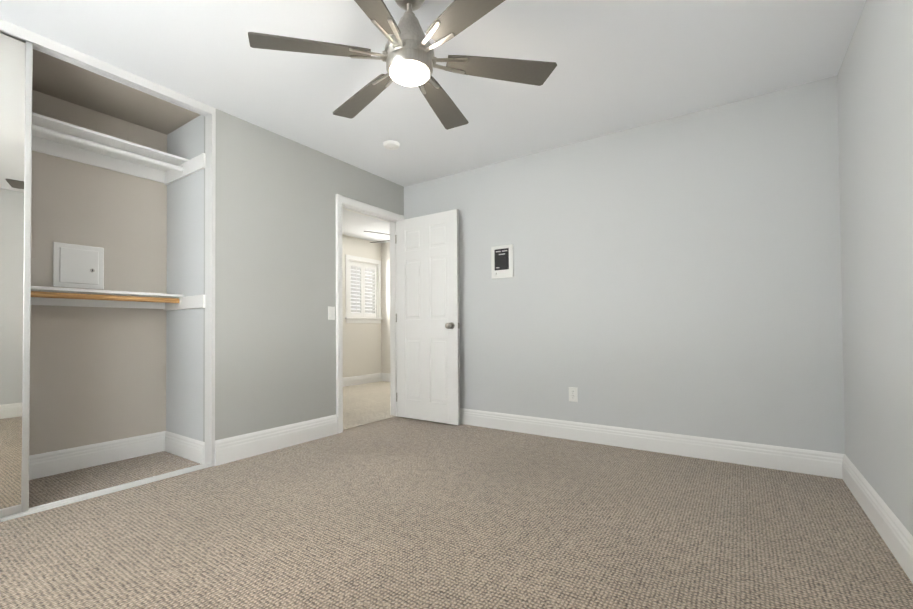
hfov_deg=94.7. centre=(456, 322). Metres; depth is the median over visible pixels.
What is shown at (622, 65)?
ceiling
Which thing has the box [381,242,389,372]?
wall
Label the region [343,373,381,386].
baseboard
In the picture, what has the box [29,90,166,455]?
wall
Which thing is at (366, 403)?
floor
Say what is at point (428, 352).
door leaf
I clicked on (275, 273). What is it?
wall
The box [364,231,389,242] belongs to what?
ceiling fan
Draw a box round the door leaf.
[395,209,459,424]
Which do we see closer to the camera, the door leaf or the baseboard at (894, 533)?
the baseboard at (894, 533)
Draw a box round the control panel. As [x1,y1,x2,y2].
[491,244,513,278]
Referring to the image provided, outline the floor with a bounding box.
[343,381,395,429]
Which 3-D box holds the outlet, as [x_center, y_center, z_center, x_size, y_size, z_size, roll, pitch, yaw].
[0.956,0.592,3.449,0.072,0.116,0.009,-1,-1,34]
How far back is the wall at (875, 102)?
1.84 m
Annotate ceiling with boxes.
[0,0,865,242]
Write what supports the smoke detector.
attached to the ceiling
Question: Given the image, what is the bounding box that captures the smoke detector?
[383,140,399,149]
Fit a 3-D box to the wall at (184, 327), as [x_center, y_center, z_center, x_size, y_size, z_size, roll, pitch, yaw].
[-1.963,-0.242,3.132,0.580,2.440,0.120,-1,-1,34]
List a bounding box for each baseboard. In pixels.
[29,431,204,479]
[215,414,336,465]
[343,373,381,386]
[382,373,389,381]
[460,408,838,478]
[839,453,912,582]
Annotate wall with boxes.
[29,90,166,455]
[166,115,203,441]
[203,109,399,441]
[342,234,381,377]
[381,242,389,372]
[400,185,403,215]
[404,76,844,453]
[837,0,912,535]
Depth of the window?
7.21 m
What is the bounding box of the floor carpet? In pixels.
[0,416,912,608]
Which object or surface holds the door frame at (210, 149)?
attached to the wall at (275, 273)
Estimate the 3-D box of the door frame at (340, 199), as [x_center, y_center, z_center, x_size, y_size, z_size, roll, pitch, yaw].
[-0.865,-0.075,4.128,0.160,2.121,0.902,-1,-1,34]
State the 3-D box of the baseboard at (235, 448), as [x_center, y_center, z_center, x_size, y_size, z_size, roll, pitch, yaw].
[-1.343,0.891,3.274,0.016,0.169,1.034,-1,-1,34]
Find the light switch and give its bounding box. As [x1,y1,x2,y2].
[328,306,334,319]
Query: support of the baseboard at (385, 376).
attached to the wall at (385, 307)
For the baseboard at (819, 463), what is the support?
attached to the wall at (681, 274)
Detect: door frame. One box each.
[205,107,215,466]
[336,194,403,433]
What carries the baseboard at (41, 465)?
attached to the wall at (97, 374)
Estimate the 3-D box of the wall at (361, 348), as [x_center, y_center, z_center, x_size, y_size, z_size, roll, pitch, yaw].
[-2.464,-0.197,5.875,0.120,2.440,4.107,-1,-1,34]
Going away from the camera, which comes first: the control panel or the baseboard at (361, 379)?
the control panel
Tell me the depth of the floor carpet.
1.88 m
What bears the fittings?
attached to the wall at (97, 374)
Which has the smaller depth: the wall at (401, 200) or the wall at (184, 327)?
the wall at (184, 327)
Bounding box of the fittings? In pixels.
[0,19,211,521]
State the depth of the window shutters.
7.10 m
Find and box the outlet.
[569,387,577,401]
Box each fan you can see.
[248,0,556,129]
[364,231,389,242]
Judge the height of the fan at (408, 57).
0.407 m
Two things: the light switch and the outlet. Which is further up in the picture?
the light switch
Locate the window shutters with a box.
[345,255,382,322]
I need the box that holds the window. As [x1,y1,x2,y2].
[351,269,371,312]
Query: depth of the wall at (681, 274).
3.06 m

